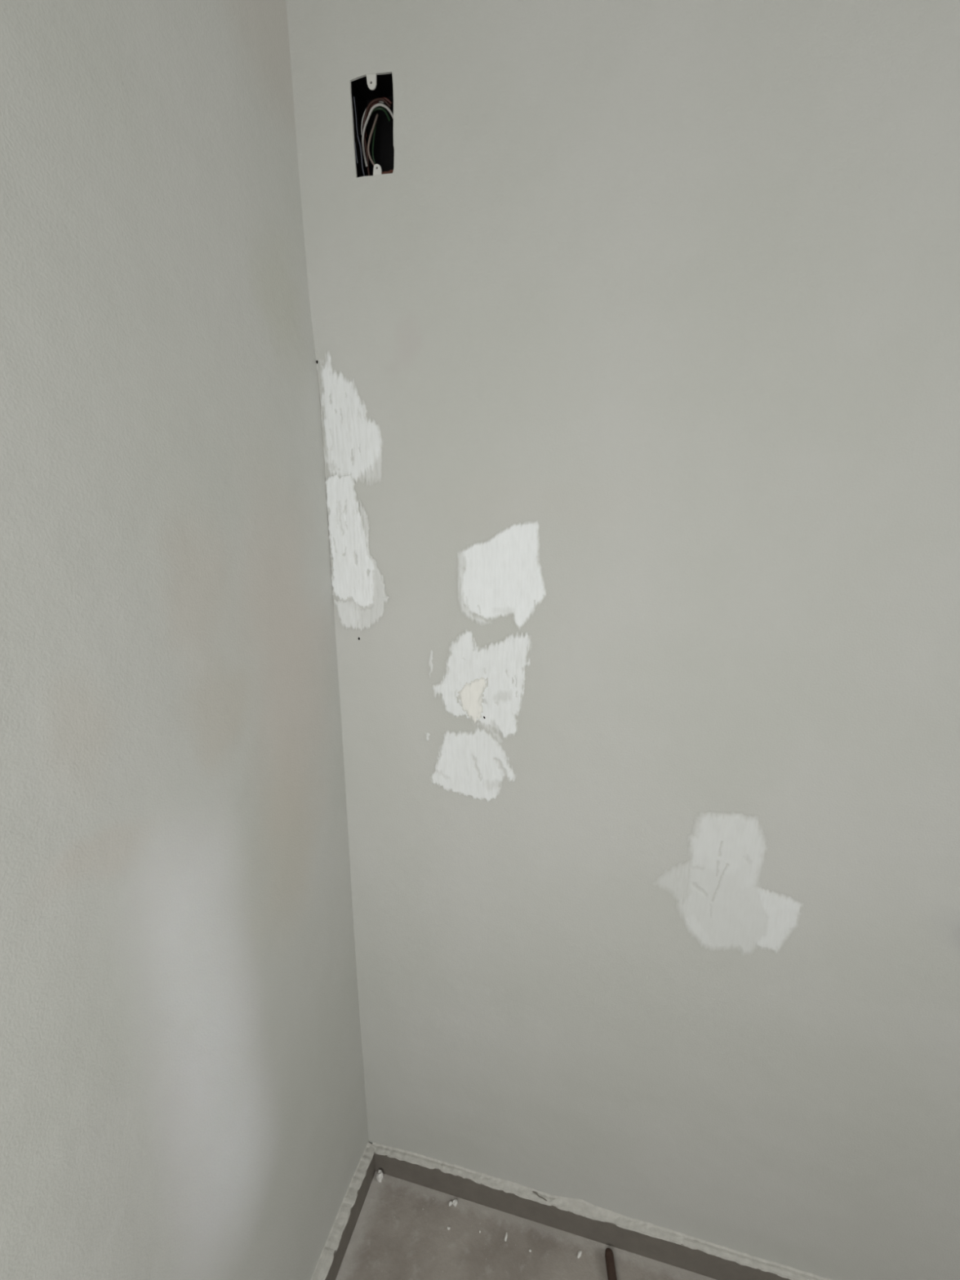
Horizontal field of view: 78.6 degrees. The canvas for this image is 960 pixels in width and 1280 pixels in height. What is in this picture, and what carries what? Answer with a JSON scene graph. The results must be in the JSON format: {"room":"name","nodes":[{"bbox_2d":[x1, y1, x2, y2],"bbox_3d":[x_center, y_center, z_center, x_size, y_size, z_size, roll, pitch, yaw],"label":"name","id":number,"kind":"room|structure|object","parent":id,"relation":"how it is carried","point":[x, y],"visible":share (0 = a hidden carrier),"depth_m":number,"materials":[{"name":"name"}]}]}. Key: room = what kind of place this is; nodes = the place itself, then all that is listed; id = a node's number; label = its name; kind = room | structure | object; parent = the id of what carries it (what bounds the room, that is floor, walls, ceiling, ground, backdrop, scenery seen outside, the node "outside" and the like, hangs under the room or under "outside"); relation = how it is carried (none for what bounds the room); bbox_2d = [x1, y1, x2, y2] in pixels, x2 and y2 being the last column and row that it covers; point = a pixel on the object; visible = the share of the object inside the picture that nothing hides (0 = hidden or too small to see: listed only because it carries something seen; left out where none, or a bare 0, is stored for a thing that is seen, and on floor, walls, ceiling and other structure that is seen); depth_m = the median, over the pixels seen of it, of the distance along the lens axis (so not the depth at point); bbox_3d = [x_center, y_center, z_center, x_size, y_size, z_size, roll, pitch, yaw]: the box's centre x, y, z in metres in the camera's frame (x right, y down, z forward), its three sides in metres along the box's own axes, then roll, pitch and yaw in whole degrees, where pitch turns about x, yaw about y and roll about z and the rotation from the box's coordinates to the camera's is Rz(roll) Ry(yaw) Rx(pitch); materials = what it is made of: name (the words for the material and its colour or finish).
{"room":"room under renovation","nodes":[
{"label":"room under renovation","id":0,"kind":"room"},
{"bbox_2d":[0,0,368,1279],"bbox_3d":[-0.529,0.018,-0.071,0.124,2.800,2.060,4,16,15],"label":"wall","id":1,"kind":"structure","parent":0,"point":[183,1095],"depth_m":0.56,"materials":[{"name":"paint"}]},
{"bbox_2d":[311,1142,375,1279],"bbox_3d":[-0.390,1.179,0.495,0.023,0.062,1.398,4,16,15],"label":"baseboard","id":2,"kind":"structure","parent":1,"relation":"attached to","point":[331,1259],"depth_m":1.03,"materials":[{"name":"paint"}]},
{"bbox_2d":[335,1171,716,1279],"bbox_3d":[0.710,1.344,0.167,2.320,0.100,1.520,4,16,15],"label":"floor","id":3,"kind":"structure","parent":0,"point":[401,1232],"depth_m":1.03,"materials":[{"name":"concrete"}]},
{"bbox_2d":[376,1169,383,1182],"bbox_3d":[-0.193,1.029,1.128,0.015,0.017,0.012,12,19,38],"label":"lump","id":4,"kind":"object","parent":3,"relation":"on","point":[380,1176],"visible":1,"depth_m":1.12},
{"bbox_2d":[452,1199,457,1207],"bbox_3d":[-0.046,1.045,1.089,0.009,0.006,0.011,4,16,15],"label":"crumb","id":5,"kind":"object","parent":3,"relation":"on","point":[455,1201],"visible":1,"depth_m":1.09,"materials":[{"name":"white"}]},
{"bbox_2d":[577,1250,582,1257],"bbox_3d":[0.173,1.064,1.017,0.005,0.004,0.013,9,18,31],"label":"crumb","id":6,"kind":"object","parent":3,"relation":"on","point":[580,1252],"visible":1,"depth_m":1.02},
{"bbox_2d":[604,1248,617,1279],"bbox_3d":[0.219,1.081,0.932,0.014,0.014,0.178,0,15,2],"label":"wooden stick","id":7,"kind":"object","parent":3,"relation":"on","point":[609,1257],"visible":1,"depth_m":0.99,"materials":[{"name":"brown wood"}]},
{"bbox_2d":[285,0,959,1279],"bbox_3d":[0.856,-0.122,0.608,2.206,2.700,0.120,4,16,15],"label":"wall","id":8,"kind":"structure","parent":0,"point":[669,288],"depth_m":0.73,"materials":[{"name":"paint"}]},
{"bbox_2d":[316,349,384,486],"bbox_3d":[-0.173,-0.295,0.784,0.092,0.174,0.002,4,16,15],"label":"putty patch","id":9,"kind":"object","parent":8,"relation":"attached to","point":[353,442],"visible":1,"depth_m":0.79,"materials":[{"name":"white paint"}]},
{"bbox_2d":[324,473,391,631],"bbox_3d":[-0.173,-0.120,0.831,0.095,0.226,0.002,4,16,15],"label":"putty patch","id":10,"kind":"object","parent":8,"relation":"attached to","point":[357,580],"visible":1,"depth_m":0.83,"materials":[{"name":"white paint"}]},
{"bbox_2d":[351,73,394,177],"bbox_3d":[-0.119,-0.610,0.711,0.059,0.106,0.048,4,16,15],"label":"electrical box","id":11,"kind":"object","parent":8,"relation":"attached to","point":[372,95],"visible":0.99,"depth_m":0.71,"materials":[{"name":"black plastic"}]},
{"bbox_2d":[428,726,516,803],"bbox_3d":[-0.013,0.183,0.869,0.136,0.124,0.002,4,16,15],"label":"putty patch","id":12,"kind":"object","parent":8,"relation":"attached to","point":[474,765],"visible":1,"depth_m":0.87,"materials":[{"name":"white paint"}]},
{"bbox_2d":[424,628,533,744],"bbox_3d":[-0.006,0.072,0.837,0.162,0.180,0.002,4,16,15],"label":"putty patch","id":13,"kind":"object","parent":8,"relation":"attached to","point":[484,685],"visible":1,"depth_m":0.83,"materials":[{"name":"white paint"}]},
{"bbox_2d":[455,520,546,631],"bbox_3d":[0.027,-0.086,0.785,0.125,0.148,0.001,4,16,15],"label":"putty patch","id":14,"kind":"object","parent":8,"relation":"attached to","point":[499,575],"visible":1,"depth_m":0.79,"materials":[{"name":"white paint"}]},
{"bbox_2d":[371,1142,832,1279],"bbox_3d":[0.850,1.067,0.861,2.198,0.071,0.014,4,16,15],"label":"baseboard","id":15,"kind":"structure","parent":8,"relation":"attached to","point":[580,1217],"depth_m":1.03,"materials":[{"name":"paint"}]},
{"bbox_2d":[653,810,804,955],"bbox_3d":[0.342,0.339,0.812,0.196,0.228,0.001,4,16,15],"label":"putty patch","id":16,"kind":"object","parent":8,"relation":"attached to","point":[723,904],"visible":1,"depth_m":0.81,"materials":[{"name":"white paint"}]}
]}

